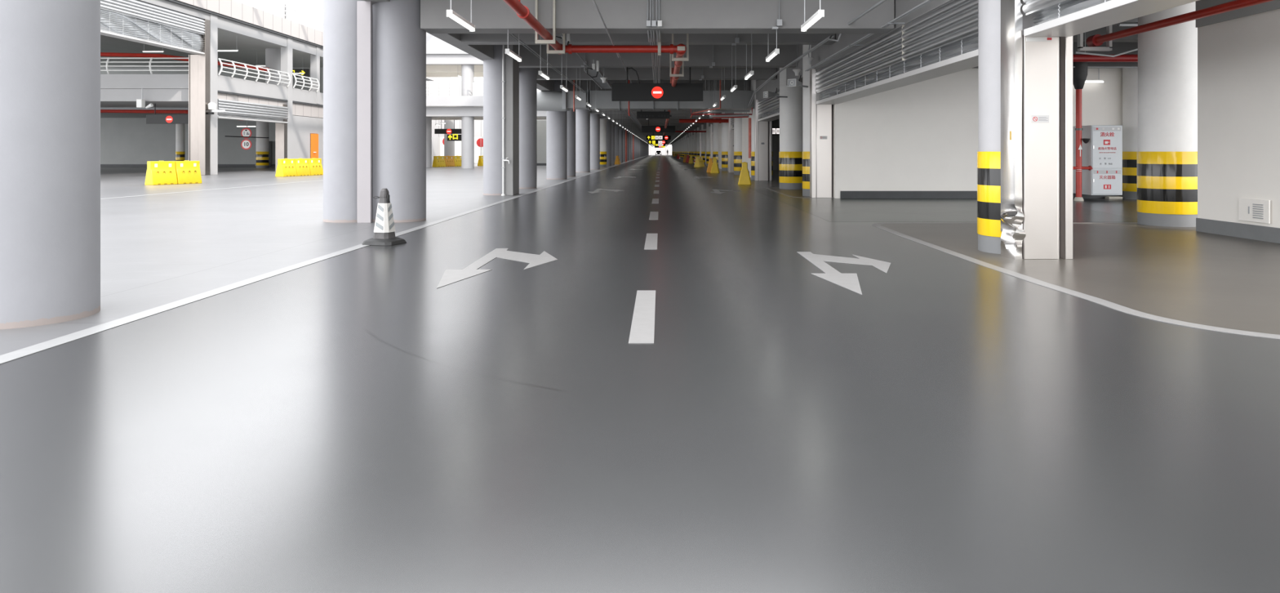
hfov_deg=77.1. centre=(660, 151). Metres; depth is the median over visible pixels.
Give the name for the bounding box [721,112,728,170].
striped column
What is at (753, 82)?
striped column
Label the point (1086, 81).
wall lamp
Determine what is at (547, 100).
ventilation duct
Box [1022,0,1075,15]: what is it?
louver
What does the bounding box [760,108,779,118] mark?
louver
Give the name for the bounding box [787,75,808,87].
loudspeaker
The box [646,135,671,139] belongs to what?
sign board
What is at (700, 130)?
post
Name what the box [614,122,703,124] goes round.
ceiling beam
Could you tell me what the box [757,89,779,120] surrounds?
roller shutter
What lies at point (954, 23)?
louver
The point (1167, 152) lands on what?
striped column
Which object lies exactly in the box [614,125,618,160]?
concrete column
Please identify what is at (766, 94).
loudspeaker
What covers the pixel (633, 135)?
riser pipe
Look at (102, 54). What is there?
pipe
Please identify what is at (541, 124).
wall
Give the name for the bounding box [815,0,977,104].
roller shutter
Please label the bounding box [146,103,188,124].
sign board
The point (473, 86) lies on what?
railing
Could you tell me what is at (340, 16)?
concrete column
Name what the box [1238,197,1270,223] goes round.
access panel
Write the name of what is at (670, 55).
bracket
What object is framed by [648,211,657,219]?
lane dash
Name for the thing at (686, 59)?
bracket
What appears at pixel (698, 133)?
striped column
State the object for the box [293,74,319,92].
railing
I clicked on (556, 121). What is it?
concrete column
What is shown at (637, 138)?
concrete column
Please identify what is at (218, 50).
lamp
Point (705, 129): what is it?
wall
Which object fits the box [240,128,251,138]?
road sign
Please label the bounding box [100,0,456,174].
building
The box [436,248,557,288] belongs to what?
arrow marking
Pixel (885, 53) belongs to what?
louver
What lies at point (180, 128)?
striped column
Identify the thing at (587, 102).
hanging lamp
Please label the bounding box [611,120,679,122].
ceiling beam
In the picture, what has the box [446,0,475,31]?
hanging lamp
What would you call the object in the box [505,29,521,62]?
hanging lamp
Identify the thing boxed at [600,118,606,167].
striped column
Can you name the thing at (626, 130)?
ceiling beam
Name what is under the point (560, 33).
conduit
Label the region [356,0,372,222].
joint cover
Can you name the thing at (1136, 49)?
conduit
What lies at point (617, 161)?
barrier
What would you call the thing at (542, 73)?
hanging lamp
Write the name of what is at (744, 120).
wall
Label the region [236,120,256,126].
lamp
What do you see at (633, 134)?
riser pipe
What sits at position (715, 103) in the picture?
hanging lamp
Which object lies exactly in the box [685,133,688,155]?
striped column
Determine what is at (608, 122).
concrete column
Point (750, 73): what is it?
hanging lamp
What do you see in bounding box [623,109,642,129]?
cable tray
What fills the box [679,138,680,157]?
striped column
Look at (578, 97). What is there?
hanging lamp
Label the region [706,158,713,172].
barrier
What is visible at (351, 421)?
floor
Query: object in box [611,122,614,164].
concrete column
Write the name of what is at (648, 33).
conduit
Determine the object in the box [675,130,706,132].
sprinkler
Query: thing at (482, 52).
beam
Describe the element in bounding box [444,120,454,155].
concrete column
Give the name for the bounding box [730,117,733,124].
hood
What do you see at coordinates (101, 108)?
pipe
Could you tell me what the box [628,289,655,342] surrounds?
lane dash
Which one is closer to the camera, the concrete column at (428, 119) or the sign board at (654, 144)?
the concrete column at (428, 119)
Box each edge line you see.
[0,155,648,364]
[100,168,449,199]
[764,186,799,197]
[871,222,1279,338]
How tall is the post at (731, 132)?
3.350 m
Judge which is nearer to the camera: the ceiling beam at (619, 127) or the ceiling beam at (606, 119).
the ceiling beam at (606, 119)
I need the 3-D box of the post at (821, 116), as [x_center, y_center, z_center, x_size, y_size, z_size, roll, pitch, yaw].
[4.260,-0.475,20.933,0.670,3.350,0.275,0,0,0]
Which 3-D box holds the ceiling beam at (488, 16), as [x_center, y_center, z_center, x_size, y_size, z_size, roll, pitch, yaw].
[-0.050,-2.660,14.000,8.100,1.120,0.600,0,0,0]
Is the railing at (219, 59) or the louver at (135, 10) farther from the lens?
the railing at (219, 59)
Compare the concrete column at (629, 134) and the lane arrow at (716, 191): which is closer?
the lane arrow at (716, 191)
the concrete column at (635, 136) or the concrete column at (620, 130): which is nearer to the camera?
the concrete column at (620, 130)
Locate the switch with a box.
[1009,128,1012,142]
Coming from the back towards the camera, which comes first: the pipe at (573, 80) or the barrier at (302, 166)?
the barrier at (302, 166)
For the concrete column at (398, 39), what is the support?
on the floor at (157, 250)
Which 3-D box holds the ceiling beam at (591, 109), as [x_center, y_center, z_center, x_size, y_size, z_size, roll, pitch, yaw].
[-0.285,-2.860,48.800,8.570,0.720,0.400,0,0,0]
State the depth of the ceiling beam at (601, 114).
57.01 m
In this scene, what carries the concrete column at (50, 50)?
on the floor at (157, 250)
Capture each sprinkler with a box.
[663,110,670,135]
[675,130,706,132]
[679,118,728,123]
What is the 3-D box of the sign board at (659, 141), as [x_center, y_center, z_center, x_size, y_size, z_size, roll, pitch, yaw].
[-0.325,-2.305,150.053,3.250,1.770,0.135,0,0,0]
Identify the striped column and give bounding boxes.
[175,124,185,160]
[255,121,269,168]
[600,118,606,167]
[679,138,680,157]
[681,137,683,158]
[683,136,684,158]
[684,135,686,155]
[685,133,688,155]
[688,133,690,157]
[690,132,693,160]
[693,129,697,159]
[697,127,699,156]
[701,124,705,164]
[706,122,710,165]
[712,118,718,164]
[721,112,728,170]
[733,109,742,174]
[751,80,773,179]
[778,67,802,189]
[802,44,820,195]
[977,0,1035,253]
[1122,67,1137,199]
[1137,1,1197,226]
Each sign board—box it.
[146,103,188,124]
[292,68,309,76]
[434,123,461,133]
[447,120,461,140]
[611,66,702,101]
[636,109,671,118]
[641,119,675,132]
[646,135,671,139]
[648,140,657,143]
[653,143,666,146]
[657,140,666,143]
[772,120,779,134]
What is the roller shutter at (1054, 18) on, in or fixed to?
attached to the lintel beam at (823, 51)
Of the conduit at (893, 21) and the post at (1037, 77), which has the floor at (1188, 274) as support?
the post at (1037, 77)
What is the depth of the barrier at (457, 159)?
65.09 m
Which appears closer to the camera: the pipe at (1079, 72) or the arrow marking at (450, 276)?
the arrow marking at (450, 276)
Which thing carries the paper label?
attached to the post at (1037, 77)
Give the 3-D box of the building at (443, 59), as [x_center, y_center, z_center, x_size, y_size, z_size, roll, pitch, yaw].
[-14.510,-4.000,78.400,18.980,10.400,43.800,0,0,0]
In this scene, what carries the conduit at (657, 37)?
hanging from the ceiling
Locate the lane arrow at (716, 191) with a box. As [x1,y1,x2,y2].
[711,189,741,194]
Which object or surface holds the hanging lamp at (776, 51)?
hanging from the ceiling
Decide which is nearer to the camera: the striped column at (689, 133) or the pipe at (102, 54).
the pipe at (102, 54)
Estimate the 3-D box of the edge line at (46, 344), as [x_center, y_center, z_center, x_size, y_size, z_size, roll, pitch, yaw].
[-3.800,1.198,144.000,0.150,0.003,292.000,0,0,0]
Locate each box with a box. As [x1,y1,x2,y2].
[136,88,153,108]
[646,20,650,26]
[651,20,656,26]
[657,20,662,26]
[731,33,739,44]
[772,0,782,29]
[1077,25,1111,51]
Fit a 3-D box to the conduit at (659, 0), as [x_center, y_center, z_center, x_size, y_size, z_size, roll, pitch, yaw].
[-0.020,-2.612,23.323,0.052,1.176,19.354,0,0,0]
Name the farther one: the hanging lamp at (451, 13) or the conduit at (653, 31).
the conduit at (653, 31)
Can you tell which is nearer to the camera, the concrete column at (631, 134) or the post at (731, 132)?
the post at (731, 132)
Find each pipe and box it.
[100,52,269,71]
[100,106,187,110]
[100,109,243,120]
[501,44,510,195]
[502,0,686,87]
[573,80,574,111]
[625,129,626,161]
[626,130,626,161]
[632,133,633,159]
[633,134,634,159]
[689,80,720,117]
[690,107,752,115]
[698,109,750,112]
[709,80,749,117]
[712,80,748,118]
[748,117,751,158]
[1072,53,1137,62]
[1072,62,1092,200]
[1094,0,1273,43]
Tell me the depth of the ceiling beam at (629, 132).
107.39 m
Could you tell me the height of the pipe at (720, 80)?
1.817 m
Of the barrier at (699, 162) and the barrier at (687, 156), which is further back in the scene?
the barrier at (687, 156)
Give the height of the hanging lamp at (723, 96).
1.529 m
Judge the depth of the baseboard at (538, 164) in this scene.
68.95 m
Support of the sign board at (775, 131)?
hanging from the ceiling
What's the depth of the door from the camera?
53.34 m
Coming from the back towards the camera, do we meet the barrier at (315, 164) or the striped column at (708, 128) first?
the striped column at (708, 128)
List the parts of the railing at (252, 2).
rail, post, rail, rail, post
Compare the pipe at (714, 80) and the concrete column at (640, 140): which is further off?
the concrete column at (640, 140)
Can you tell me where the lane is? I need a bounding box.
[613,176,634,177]
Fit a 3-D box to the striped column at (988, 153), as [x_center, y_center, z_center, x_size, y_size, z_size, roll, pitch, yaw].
[4.310,-1.000,9.670,0.918,4.400,0.918,0,0,0]
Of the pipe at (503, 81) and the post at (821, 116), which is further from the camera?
the pipe at (503, 81)
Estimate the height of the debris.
0.060 m
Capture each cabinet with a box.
[1072,124,1122,195]
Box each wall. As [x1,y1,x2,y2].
[537,120,546,163]
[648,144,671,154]
[705,128,706,164]
[718,122,721,168]
[742,110,751,177]
[772,119,779,169]
[833,67,1122,198]
[1195,0,1279,227]
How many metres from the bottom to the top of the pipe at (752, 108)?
0.306 m
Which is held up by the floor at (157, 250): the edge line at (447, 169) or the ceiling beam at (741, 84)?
the edge line at (447, 169)
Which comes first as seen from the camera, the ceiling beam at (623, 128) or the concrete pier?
the concrete pier
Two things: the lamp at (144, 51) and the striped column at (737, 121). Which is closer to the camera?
the striped column at (737, 121)
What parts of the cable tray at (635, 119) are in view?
rail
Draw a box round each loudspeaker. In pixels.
[763,88,787,97]
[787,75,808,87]
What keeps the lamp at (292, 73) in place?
hanging from the building at (126, 140)
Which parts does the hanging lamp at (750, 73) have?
hanging rod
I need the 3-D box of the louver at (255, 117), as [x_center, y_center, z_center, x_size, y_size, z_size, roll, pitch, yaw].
[-23.083,-1.917,45.625,0.075,0.186,7.750,0,0,0]
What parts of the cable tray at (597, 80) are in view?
rail, rail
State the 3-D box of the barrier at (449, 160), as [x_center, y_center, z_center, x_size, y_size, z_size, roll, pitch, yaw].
[-16.962,0.765,64.188,0.486,0.870,1.166,0,0,21]
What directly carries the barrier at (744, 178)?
on the floor at (351, 421)
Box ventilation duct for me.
[537,80,754,111]
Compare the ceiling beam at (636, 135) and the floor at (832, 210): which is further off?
the ceiling beam at (636, 135)
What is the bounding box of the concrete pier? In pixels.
[504,44,519,195]
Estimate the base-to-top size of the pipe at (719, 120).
1.540 m
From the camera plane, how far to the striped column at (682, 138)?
145.71 m
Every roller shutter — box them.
[100,0,204,53]
[217,98,288,123]
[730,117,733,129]
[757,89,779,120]
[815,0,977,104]
[1022,0,1199,36]
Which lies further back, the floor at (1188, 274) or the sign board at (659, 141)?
the sign board at (659, 141)
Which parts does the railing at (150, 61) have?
post, rail, rail, rail, rail, post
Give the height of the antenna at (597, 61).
0.505 m
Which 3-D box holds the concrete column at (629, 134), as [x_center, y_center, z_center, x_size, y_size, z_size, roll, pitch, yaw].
[-4.500,-1.000,112.000,0.890,4.400,0.890,0,0,0]
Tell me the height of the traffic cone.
0.720 m
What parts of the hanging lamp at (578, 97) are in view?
hanging rod, hanging rod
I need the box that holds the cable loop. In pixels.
[628,67,639,83]
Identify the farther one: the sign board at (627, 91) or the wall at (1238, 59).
the sign board at (627, 91)
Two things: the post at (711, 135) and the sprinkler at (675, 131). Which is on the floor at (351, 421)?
the post at (711, 135)
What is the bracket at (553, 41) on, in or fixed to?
attached to the ceiling beam at (488, 16)
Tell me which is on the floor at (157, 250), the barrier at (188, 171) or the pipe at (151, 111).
the barrier at (188, 171)
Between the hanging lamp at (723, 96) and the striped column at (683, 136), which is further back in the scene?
the striped column at (683, 136)
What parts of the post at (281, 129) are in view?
panel, guide rail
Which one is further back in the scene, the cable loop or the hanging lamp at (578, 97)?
the hanging lamp at (578, 97)
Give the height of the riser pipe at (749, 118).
1.850 m
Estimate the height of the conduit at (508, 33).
0.023 m
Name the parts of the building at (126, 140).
skirting, penthouse post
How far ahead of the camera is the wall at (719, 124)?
56.14 m
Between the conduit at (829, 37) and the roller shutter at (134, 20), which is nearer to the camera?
the conduit at (829, 37)
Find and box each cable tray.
[583,67,611,88]
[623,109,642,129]
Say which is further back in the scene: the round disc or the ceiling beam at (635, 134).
the ceiling beam at (635, 134)
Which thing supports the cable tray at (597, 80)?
hanging from the ceiling
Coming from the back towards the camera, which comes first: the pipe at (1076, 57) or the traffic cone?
the pipe at (1076, 57)
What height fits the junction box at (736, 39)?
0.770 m
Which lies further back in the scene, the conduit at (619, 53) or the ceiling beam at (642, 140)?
the ceiling beam at (642, 140)
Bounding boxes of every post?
[188,18,209,175]
[275,104,287,171]
[699,129,701,156]
[710,124,712,158]
[728,117,733,172]
[755,99,771,180]
[809,68,833,197]
[1000,0,1072,259]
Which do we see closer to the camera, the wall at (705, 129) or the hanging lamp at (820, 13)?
the hanging lamp at (820, 13)
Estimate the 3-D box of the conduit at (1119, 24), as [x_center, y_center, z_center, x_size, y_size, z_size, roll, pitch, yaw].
[10.200,-2.330,14.800,3.606,0.068,0.050,0,0,-3]
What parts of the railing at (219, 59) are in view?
post, post, post, rail, rail, rail, rail, post, post, post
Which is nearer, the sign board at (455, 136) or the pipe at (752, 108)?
the pipe at (752, 108)
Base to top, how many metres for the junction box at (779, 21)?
1.120 m
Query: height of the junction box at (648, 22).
0.100 m
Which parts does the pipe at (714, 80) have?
hanger rod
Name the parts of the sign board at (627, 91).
hanging rod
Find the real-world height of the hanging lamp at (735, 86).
1.529 m
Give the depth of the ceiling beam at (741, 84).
36.00 m
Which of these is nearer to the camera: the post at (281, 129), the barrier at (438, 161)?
the post at (281, 129)
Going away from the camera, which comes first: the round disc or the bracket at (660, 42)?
the bracket at (660, 42)
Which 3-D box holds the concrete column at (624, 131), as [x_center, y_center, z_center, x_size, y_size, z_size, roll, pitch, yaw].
[-4.500,-1.000,95.000,0.890,4.400,0.890,0,0,0]
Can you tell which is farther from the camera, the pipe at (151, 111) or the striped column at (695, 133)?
the striped column at (695, 133)
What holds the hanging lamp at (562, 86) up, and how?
hanging from the ceiling
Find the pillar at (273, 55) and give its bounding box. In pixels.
[265,48,280,85]
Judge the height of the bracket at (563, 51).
1.370 m
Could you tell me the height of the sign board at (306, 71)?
1.400 m
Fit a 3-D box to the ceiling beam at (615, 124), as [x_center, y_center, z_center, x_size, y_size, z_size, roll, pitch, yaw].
[-0.285,-2.860,78.200,8.570,0.720,0.400,0,0,0]
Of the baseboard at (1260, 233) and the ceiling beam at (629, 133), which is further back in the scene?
the ceiling beam at (629, 133)
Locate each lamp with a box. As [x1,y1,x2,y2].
[142,44,164,52]
[217,49,238,51]
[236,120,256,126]
[292,72,304,74]
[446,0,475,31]
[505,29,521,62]
[538,35,549,79]
[560,84,568,91]
[574,67,581,100]
[586,80,591,106]
[712,80,717,106]
[720,67,725,100]
[730,44,737,91]
[744,44,753,79]
[765,29,779,62]
[800,0,824,31]
[1084,80,1103,82]
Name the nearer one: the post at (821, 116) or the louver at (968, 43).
the louver at (968, 43)
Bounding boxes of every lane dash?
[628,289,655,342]
[644,233,657,248]
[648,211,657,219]
[651,198,658,203]
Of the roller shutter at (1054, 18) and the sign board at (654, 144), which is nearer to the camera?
the roller shutter at (1054, 18)
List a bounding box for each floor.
[0,154,650,355]
[0,154,1279,592]
[731,180,1137,222]
[880,222,1279,334]
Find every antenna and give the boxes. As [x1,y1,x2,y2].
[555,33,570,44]
[586,59,599,77]
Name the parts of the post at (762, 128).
guide rail, panel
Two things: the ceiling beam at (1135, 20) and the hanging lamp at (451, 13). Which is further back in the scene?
the ceiling beam at (1135, 20)
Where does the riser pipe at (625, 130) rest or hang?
on the floor at (157, 250)
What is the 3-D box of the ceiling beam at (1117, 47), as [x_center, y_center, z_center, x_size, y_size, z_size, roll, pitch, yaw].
[15.310,-2.670,20.200,21.380,1.100,0.400,0,0,0]
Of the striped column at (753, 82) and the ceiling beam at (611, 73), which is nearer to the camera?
the ceiling beam at (611, 73)
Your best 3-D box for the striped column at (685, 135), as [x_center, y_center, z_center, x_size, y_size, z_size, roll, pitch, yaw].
[4.300,-1.000,128.000,0.918,4.400,0.918,0,0,0]
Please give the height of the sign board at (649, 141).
2.090 m
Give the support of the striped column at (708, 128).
on the floor at (351, 421)
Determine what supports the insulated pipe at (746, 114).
hanging from the ceiling
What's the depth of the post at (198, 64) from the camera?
40.81 m
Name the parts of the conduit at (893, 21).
support arm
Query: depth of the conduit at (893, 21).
13.69 m
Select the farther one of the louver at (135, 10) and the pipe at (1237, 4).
the louver at (135, 10)
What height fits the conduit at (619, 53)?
0.027 m
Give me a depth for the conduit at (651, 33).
14.42 m
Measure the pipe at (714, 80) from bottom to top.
1.861 m
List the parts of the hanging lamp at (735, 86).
hanging rod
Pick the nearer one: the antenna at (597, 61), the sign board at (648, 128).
the antenna at (597, 61)
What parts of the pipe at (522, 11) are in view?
plate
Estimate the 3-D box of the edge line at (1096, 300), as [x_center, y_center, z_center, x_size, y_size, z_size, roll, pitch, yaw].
[6.442,1.198,9.030,6.115,0.004,8.989,0,0,0]
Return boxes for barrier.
[144,160,177,185]
[175,160,201,183]
[275,158,297,176]
[294,158,311,176]
[308,157,323,175]
[431,155,445,166]
[444,155,454,166]
[453,155,461,166]
[477,155,483,165]
[614,155,620,164]
[685,155,689,162]
[688,155,693,163]
[693,155,704,167]
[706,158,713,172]
[710,158,719,173]
[737,161,751,184]
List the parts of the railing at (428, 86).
post, rail, rail, rail, rail, post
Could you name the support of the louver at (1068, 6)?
hanging from the roller shutter at (1054, 18)
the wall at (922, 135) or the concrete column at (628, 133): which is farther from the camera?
the concrete column at (628, 133)
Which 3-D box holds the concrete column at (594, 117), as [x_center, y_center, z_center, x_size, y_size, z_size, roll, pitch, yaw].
[-4.520,-1.000,54.000,0.890,4.400,0.890,0,0,0]
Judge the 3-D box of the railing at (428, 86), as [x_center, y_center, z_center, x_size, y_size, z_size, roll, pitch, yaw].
[-18.200,-4.381,56.660,7.690,0.963,0.090,0,0,0]
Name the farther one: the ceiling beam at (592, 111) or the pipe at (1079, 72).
the ceiling beam at (592, 111)
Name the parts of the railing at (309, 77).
post, rail, rail, rail, rail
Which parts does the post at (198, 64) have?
panel, guide rail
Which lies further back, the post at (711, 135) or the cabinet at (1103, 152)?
the post at (711, 135)
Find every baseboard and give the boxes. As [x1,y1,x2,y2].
[537,163,546,165]
[840,191,1122,198]
[1195,217,1279,243]
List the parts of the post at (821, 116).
guide rail, panel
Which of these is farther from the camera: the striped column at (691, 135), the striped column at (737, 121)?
the striped column at (691, 135)
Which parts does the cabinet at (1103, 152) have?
door, door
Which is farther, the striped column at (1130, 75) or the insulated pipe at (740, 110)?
the insulated pipe at (740, 110)
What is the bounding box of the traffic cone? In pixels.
[361,188,406,245]
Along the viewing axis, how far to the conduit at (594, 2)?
12.68 m
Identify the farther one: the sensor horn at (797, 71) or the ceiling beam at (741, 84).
the ceiling beam at (741, 84)
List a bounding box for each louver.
[100,0,204,35]
[217,113,283,121]
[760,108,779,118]
[815,26,908,93]
[818,35,977,99]
[902,0,977,60]
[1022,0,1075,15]
[1031,0,1110,26]
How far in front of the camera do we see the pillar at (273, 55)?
50.63 m
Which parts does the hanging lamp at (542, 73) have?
hanging rod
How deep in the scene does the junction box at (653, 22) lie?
13.58 m
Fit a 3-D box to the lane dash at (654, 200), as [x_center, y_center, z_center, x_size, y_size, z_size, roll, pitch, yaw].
[-0.120,1.198,19.450,0.160,0.004,1.900,0,0,0]
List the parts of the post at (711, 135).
guide rail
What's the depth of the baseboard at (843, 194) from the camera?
20.57 m
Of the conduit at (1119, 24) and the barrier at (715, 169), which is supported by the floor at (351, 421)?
the barrier at (715, 169)
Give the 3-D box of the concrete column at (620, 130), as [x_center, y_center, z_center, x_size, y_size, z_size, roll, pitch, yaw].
[-4.500,-1.000,87.000,0.890,4.400,0.890,0,0,0]
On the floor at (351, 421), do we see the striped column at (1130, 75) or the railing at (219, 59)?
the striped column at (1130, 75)
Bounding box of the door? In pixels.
[311,133,318,158]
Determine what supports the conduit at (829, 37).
attached to the ceiling beam at (488, 16)
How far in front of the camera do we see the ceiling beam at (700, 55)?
23.50 m
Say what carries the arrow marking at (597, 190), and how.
on the floor at (351, 421)
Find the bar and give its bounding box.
[225,135,269,137]
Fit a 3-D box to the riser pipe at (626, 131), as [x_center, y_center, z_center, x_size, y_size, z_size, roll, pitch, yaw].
[-4.000,-1.000,95.000,0.133,4.400,0.140,0,0,0]
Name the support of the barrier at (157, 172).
on the floor at (157, 250)
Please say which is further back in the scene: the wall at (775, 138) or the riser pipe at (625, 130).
the riser pipe at (625, 130)
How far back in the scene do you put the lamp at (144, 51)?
46.98 m
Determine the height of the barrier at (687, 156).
0.820 m
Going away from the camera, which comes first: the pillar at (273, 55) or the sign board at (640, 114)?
the sign board at (640, 114)
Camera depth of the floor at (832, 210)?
16.61 m
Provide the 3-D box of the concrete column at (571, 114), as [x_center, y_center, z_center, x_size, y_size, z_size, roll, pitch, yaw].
[-4.520,-1.000,38.600,0.890,4.400,0.890,0,0,0]
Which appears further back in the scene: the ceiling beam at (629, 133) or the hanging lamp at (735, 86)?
the ceiling beam at (629, 133)
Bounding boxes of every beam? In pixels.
[364,0,600,118]
[420,0,894,33]
[460,33,835,44]
[519,44,796,67]
[537,67,776,79]
[567,80,749,91]
[591,109,726,110]
[591,110,720,113]
[600,113,709,116]
[600,116,712,119]
[606,119,679,120]
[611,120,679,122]
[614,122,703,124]
[614,124,701,125]
[618,125,699,127]
[618,127,697,128]
[622,128,695,129]
[626,129,693,130]
[629,132,690,133]
[629,133,688,133]
[635,133,686,134]
[635,134,686,135]
[641,139,678,140]
[680,0,951,141]
[973,41,1137,67]
[1072,25,1137,41]
[1111,17,1137,25]
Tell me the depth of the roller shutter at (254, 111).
45.20 m
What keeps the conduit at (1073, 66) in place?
hanging from the ceiling
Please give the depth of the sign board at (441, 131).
67.01 m
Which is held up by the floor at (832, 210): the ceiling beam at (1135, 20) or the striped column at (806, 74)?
the striped column at (806, 74)
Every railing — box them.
[100,57,188,74]
[217,57,290,86]
[236,0,323,30]
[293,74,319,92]
[426,82,457,95]
[472,82,538,95]
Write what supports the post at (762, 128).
on the floor at (351, 421)
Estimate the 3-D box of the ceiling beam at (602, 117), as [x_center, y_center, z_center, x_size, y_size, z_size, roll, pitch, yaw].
[-0.285,-2.860,61.400,8.570,0.720,0.400,0,0,0]
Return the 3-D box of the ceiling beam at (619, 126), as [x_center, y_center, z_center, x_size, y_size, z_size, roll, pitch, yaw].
[-0.285,-2.860,82.400,8.570,0.720,0.400,0,0,0]
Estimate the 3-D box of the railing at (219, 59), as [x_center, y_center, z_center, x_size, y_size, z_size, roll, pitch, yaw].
[-22.917,-4.425,45.650,0.244,0.894,7.790,0,0,0]
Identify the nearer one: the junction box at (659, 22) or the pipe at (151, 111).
the junction box at (659, 22)
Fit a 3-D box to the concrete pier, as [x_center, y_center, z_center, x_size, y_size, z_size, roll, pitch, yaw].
[-4.145,-1.000,22.430,0.230,4.400,0.940,0,0,0]
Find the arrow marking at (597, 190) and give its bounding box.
[587,188,621,193]
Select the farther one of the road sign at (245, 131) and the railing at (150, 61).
the road sign at (245, 131)
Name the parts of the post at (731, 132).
guide rail, panel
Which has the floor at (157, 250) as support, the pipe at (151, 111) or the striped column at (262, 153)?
the striped column at (262, 153)
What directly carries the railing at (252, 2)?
on the building at (126, 140)
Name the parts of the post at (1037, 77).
guide rail, notice plate, panel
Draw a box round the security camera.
[207,102,225,114]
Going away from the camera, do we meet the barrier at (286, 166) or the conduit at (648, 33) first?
the conduit at (648, 33)
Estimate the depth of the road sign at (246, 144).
49.69 m
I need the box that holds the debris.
[1104,195,1122,199]
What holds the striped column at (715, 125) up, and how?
on the floor at (351, 421)
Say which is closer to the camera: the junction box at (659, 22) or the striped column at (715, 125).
the junction box at (659, 22)
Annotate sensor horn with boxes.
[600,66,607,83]
[792,44,801,75]
[804,44,813,64]
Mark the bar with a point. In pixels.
(225, 135)
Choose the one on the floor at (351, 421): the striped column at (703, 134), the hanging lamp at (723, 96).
the striped column at (703, 134)
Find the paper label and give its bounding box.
[1026,37,1051,41]
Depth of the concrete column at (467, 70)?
57.13 m
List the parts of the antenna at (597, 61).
panel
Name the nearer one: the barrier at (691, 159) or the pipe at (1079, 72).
the pipe at (1079, 72)
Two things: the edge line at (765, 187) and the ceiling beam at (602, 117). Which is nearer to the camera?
the edge line at (765, 187)
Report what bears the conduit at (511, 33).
attached to the ceiling beam at (700, 55)
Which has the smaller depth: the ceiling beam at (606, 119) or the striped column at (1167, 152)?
the striped column at (1167, 152)
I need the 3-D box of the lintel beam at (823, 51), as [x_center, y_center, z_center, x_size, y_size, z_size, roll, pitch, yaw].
[4.320,-2.660,141.000,0.600,1.120,290.000,0,0,0]
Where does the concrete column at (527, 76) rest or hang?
on the floor at (157, 250)
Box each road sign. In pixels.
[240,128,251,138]
[240,138,251,149]
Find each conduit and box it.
[508,33,584,93]
[511,33,585,92]
[560,33,589,67]
[592,0,619,57]
[618,53,631,83]
[646,0,654,83]
[649,0,656,83]
[652,0,657,83]
[656,0,658,83]
[658,0,660,83]
[748,0,886,106]
[804,0,933,71]
[1072,66,1137,67]
[1075,32,1137,57]
[1118,23,1137,26]
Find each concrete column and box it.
[0,0,100,328]
[323,0,364,222]
[372,0,426,222]
[426,116,431,167]
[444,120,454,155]
[461,64,474,168]
[483,44,502,195]
[519,67,537,188]
[546,80,567,179]
[567,109,575,176]
[575,109,590,172]
[590,113,599,169]
[606,120,611,165]
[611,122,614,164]
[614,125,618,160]
[618,128,622,162]
[622,129,625,161]
[626,132,629,160]
[629,133,631,159]
[631,133,632,159]
[635,136,636,158]
[636,137,638,158]
[639,139,641,157]
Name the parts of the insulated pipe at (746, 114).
hanger rod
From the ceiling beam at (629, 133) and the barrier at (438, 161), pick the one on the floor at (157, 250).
the barrier at (438, 161)
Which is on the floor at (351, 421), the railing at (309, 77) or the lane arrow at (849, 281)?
the lane arrow at (849, 281)
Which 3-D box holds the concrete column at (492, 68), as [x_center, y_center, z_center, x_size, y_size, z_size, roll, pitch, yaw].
[-4.500,-1.000,22.450,0.890,4.400,0.890,0,0,0]
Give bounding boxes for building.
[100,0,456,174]
[426,31,546,163]
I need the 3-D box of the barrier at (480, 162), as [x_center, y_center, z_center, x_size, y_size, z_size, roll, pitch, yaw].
[-14.900,0.765,67.500,0.486,0.870,1.045,0,0,22]
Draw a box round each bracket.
[535,0,555,44]
[546,33,565,53]
[657,33,661,56]
[669,53,684,76]
[671,33,688,61]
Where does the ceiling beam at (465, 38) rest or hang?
attached to the ceiling
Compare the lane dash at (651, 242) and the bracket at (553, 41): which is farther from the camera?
the bracket at (553, 41)
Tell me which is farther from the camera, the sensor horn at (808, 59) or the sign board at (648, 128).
the sign board at (648, 128)
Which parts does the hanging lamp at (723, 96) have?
hanging rod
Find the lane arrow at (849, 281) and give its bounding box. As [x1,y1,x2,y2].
[796,251,890,294]
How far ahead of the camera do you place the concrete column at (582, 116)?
46.10 m
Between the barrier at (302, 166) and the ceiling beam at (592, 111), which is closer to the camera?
the barrier at (302, 166)
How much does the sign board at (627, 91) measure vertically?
1.000 m
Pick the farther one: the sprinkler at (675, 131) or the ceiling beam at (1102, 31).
the sprinkler at (675, 131)
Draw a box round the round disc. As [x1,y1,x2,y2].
[476,137,483,146]
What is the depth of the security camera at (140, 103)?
41.11 m
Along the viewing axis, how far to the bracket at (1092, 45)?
13.80 m
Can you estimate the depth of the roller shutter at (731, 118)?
45.12 m
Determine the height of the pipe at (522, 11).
1.320 m
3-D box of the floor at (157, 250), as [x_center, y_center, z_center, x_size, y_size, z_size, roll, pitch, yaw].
[-31.890,1.350,155.000,56.220,0.300,350.000,0,0,0]

